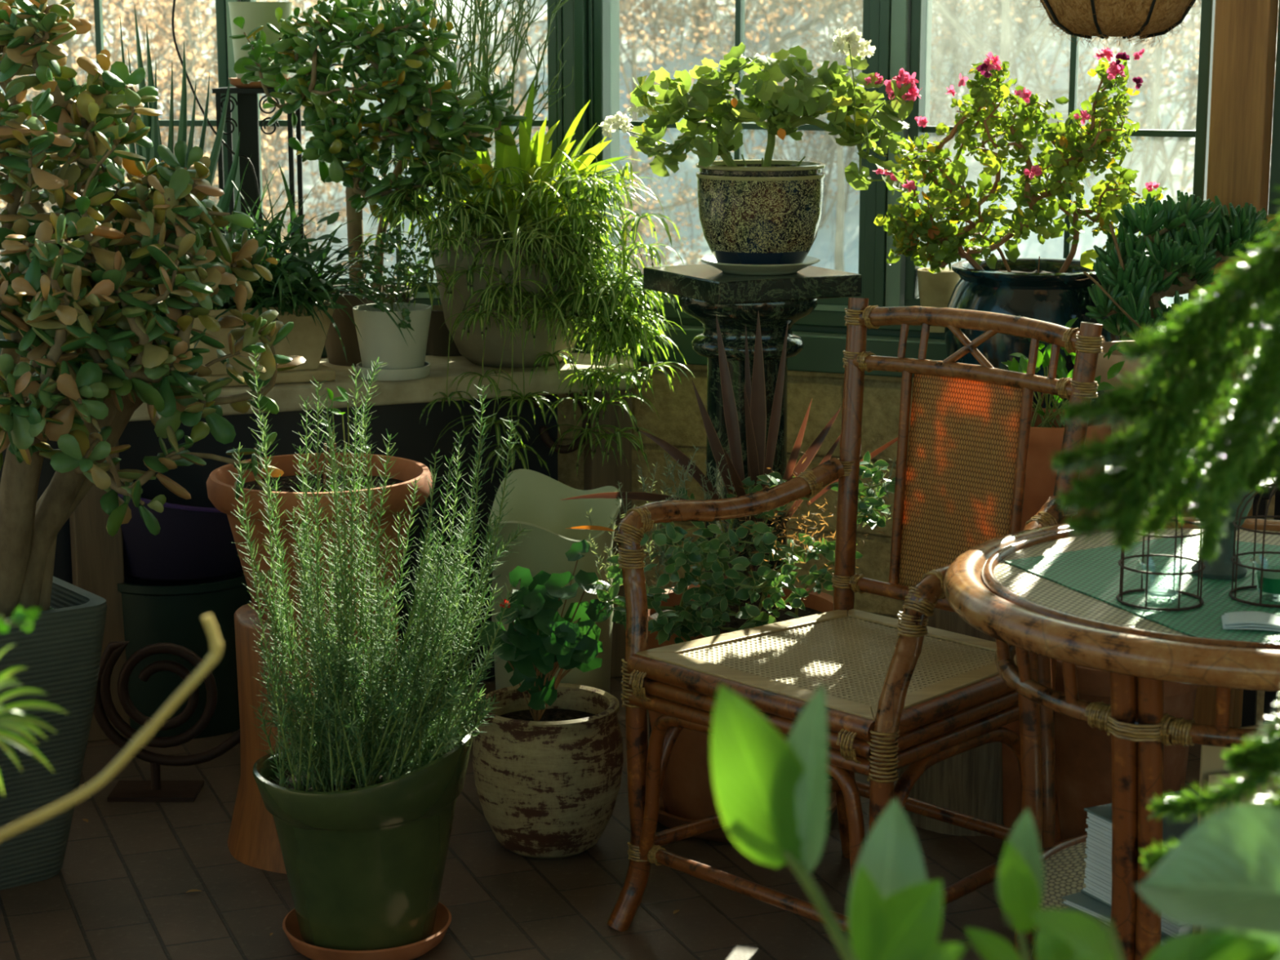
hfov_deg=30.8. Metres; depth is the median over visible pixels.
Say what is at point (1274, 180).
trim
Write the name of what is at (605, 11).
window
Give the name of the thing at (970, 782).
barrel planter
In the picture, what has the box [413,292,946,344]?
trim
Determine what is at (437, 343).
pot
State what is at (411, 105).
potted tree
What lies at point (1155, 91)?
shrub
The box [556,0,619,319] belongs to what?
window frame
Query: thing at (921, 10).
window
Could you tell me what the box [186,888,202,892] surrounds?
fallen leaf
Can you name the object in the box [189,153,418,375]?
potted plant
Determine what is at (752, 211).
pot
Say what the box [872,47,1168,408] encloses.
potted flowering plant
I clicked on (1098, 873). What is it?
magazine stack
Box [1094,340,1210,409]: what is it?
plant pot
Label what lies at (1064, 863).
shelf
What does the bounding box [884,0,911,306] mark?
trim
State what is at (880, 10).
trim
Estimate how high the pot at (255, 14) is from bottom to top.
0.170 m
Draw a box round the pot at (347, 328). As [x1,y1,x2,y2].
[324,284,413,366]
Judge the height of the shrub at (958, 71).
2.888 m
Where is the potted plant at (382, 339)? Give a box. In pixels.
[344,226,439,368]
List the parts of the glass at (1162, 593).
glass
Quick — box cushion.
[488,468,621,693]
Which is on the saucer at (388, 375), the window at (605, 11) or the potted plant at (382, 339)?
the potted plant at (382, 339)
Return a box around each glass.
[1137,558,1188,604]
[1249,556,1279,601]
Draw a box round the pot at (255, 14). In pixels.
[227,1,292,78]
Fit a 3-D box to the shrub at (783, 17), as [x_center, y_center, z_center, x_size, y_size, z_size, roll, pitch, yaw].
[1.347,-5.379,19.353,2.618,3.218,3.267,-4,12,-18]
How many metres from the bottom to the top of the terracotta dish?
0.020 m
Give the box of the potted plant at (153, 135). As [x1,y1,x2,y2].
[116,4,239,247]
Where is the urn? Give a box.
[1176,394,1276,579]
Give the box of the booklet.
[1221,611,1279,631]
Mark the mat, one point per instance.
(1095, 572)
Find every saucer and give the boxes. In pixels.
[201,363,335,386]
[282,901,451,959]
[355,360,430,381]
[657,778,836,842]
[699,255,820,275]
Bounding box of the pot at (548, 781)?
[472,683,623,858]
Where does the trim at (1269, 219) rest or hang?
attached to the wall
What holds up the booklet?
on the mat
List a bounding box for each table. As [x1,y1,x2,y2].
[942,516,1279,959]
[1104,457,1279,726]
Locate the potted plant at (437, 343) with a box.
[355,0,573,355]
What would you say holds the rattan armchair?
on the floor
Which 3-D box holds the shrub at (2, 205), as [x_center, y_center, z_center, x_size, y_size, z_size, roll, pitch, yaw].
[-2.658,-0.691,10.525,1.658,2.038,2.069,-5,12,-24]
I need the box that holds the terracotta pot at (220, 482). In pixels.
[206,386,432,625]
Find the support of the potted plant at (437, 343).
on the bench
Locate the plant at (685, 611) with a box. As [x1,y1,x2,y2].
[560,311,909,820]
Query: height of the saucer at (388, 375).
0.024 m
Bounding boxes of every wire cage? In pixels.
[1115,492,1206,611]
[1228,471,1279,607]
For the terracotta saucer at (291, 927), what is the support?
on the floor
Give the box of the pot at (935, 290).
[917,266,959,332]
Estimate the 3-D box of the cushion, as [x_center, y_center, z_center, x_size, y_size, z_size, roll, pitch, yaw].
[-0.154,0.292,4.268,0.242,0.597,0.243,0,11,0]
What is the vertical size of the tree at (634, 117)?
2.757 m
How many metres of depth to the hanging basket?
3.60 m
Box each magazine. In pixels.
[1061,891,1169,943]
[1062,906,1107,932]
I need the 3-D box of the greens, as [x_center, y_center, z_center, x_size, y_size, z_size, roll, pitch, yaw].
[0.706,0.174,4.059,0.263,0.909,0.248,0,11,0]
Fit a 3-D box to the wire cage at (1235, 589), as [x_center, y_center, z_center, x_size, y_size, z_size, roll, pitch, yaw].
[0.799,0.068,2.916,0.108,0.164,0.108,0,11,0]
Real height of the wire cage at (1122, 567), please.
0.164 m
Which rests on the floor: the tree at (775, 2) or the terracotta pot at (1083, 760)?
the terracotta pot at (1083, 760)
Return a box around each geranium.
[472,539,623,858]
[598,26,922,264]
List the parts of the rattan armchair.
leg, armrest, seat frame, seat, post, leg, panel frame, rail, panel, rail, rail, armrest, panel frame, post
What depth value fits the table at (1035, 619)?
2.84 m
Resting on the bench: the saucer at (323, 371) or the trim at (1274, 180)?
the saucer at (323, 371)
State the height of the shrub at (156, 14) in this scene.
2.360 m
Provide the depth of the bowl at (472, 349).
4.82 m
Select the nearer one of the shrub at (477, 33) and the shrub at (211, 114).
the shrub at (211, 114)
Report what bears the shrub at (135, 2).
on the snowy hillside
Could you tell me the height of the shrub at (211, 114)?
2.574 m
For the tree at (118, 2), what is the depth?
15.80 m
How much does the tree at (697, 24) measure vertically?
4.806 m
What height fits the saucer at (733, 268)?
0.023 m
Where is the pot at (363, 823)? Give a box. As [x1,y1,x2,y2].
[252,723,473,951]
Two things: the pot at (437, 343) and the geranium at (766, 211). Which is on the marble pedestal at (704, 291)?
the geranium at (766, 211)
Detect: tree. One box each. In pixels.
[0,0,306,890]
[0,0,310,235]
[31,0,437,106]
[228,0,527,366]
[343,0,547,115]
[404,0,858,279]
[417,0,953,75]
[622,0,1043,271]
[648,0,1053,125]
[650,0,1275,193]
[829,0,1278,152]
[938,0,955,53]
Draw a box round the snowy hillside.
[0,0,1279,305]
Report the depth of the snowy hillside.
15.93 m
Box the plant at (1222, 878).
[711,683,1279,959]
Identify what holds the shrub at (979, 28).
on the snowy hillside
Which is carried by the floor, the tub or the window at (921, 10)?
the tub
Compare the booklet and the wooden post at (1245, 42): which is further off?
the wooden post at (1245, 42)
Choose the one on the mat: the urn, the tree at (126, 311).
the urn
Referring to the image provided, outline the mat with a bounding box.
[1004,536,1279,643]
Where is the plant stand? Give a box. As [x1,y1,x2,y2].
[212,86,304,257]
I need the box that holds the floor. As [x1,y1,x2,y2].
[0,676,1241,959]
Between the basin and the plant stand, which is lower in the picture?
the basin
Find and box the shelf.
[1040,841,1088,909]
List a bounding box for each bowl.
[433,226,595,368]
[1176,448,1261,579]
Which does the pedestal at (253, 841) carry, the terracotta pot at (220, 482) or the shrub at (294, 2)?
the terracotta pot at (220, 482)
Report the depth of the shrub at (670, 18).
17.69 m
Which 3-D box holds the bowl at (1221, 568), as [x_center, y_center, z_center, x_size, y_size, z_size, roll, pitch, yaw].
[0.764,0.044,3.046,0.128,0.162,0.128,0,11,0]
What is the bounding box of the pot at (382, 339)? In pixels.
[352,302,431,368]
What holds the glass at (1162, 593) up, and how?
on the mat
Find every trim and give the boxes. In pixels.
[226,0,240,241]
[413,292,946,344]
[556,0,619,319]
[864,0,891,306]
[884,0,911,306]
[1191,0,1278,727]
[1260,0,1279,357]
[1266,213,1279,236]
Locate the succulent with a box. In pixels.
[1083,190,1279,462]
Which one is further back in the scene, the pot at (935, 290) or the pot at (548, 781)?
the pot at (935, 290)
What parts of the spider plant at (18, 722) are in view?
stem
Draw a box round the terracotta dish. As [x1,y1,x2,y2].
[228,77,290,88]
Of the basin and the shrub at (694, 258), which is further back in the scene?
the shrub at (694, 258)
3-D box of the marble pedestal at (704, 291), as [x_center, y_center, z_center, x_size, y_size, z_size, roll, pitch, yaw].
[0.202,0.090,4.346,0.333,0.965,0.330,-4,12,-19]
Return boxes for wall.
[18,357,573,488]
[573,361,1279,725]
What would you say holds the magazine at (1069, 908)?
on the table at (1035, 619)
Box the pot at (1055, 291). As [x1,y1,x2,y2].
[944,257,1122,408]
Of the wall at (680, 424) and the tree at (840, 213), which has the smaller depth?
the wall at (680, 424)
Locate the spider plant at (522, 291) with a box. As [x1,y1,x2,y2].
[346,78,695,480]
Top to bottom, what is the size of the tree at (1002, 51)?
3.446 m
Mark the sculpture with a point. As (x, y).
(155, 789)
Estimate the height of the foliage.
0.484 m
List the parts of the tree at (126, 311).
planter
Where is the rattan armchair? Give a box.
[606,297,1103,933]
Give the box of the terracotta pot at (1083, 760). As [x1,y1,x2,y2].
[1054,660,1199,840]
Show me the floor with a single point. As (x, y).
(123, 882)
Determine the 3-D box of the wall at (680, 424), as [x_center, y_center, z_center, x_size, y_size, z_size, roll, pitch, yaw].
[1.510,0.168,4.684,3.558,0.682,0.220,5,12,23]
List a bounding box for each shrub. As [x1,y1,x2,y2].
[0,0,368,268]
[0,0,405,278]
[0,202,7,266]
[16,0,394,272]
[62,0,423,185]
[74,0,299,67]
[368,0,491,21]
[401,0,547,151]
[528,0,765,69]
[619,74,712,280]
[657,0,969,228]
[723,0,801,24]
[800,0,1066,155]
[930,0,1161,151]
[999,0,1278,203]
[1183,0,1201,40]
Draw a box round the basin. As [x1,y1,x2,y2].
[111,488,242,581]
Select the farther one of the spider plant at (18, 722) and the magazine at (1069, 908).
the magazine at (1069, 908)
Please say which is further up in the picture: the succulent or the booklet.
the succulent
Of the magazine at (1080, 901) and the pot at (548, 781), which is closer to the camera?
the magazine at (1080, 901)
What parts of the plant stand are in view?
panel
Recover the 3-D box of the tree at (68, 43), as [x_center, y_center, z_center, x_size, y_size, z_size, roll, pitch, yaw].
[-3.101,-2.114,13.269,3.531,4.565,4.296,2,11,11]
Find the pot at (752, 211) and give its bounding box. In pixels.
[695,159,826,264]
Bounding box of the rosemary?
[230,348,533,951]
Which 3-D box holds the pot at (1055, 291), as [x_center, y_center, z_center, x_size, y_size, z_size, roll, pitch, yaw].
[0.750,-0.231,4.437,0.336,0.360,0.336,0,11,0]
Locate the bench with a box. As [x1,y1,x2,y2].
[0,352,633,742]
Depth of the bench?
4.85 m
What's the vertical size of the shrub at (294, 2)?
2.789 m
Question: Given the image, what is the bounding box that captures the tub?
[117,575,252,738]
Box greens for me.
[1001,317,1124,828]
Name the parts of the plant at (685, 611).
pot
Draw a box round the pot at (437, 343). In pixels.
[426,304,462,355]
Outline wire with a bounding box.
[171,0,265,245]
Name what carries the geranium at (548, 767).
on the floor
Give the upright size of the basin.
0.206 m
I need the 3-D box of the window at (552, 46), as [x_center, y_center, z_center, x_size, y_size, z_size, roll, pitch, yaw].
[-0.527,-1.751,4.975,0.692,2.700,0.085,0,11,0]
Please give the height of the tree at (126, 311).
1.485 m
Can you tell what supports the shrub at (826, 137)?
on the snowy hillside
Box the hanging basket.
[1028,0,1200,48]
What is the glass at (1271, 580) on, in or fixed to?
on the mat
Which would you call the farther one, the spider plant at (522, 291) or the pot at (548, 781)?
the spider plant at (522, 291)
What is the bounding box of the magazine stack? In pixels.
[1080,788,1199,937]
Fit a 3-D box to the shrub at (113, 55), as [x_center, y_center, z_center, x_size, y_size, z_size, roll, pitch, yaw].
[-3.280,-2.185,13.060,3.049,3.003,2.443,4,12,22]
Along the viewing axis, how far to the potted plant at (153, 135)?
4.68 m
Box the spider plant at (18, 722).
[0,606,222,841]
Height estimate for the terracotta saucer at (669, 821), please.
0.044 m
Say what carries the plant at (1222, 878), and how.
on the round stool
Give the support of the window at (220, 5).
in the wall at (565, 461)
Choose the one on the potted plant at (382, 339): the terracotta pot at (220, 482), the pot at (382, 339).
the pot at (382, 339)
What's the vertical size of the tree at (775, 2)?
4.778 m
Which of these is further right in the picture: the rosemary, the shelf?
the shelf
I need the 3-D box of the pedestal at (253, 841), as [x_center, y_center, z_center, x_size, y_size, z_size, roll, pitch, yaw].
[-0.560,0.431,4.031,0.332,0.415,0.330,0,11,0]
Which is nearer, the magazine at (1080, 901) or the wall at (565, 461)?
the magazine at (1080, 901)
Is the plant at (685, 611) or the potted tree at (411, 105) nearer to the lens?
the plant at (685, 611)
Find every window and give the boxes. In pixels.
[22,0,229,234]
[240,0,557,292]
[593,0,870,305]
[904,0,1215,311]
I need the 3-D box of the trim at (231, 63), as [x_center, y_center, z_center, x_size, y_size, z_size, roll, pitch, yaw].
[-0.890,-1.748,4.976,0.023,2.708,0.125,0,11,0]
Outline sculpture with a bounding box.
[93,640,239,801]
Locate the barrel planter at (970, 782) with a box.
[899,600,1004,835]
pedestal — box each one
[227,602,398,874]
[643,263,862,779]

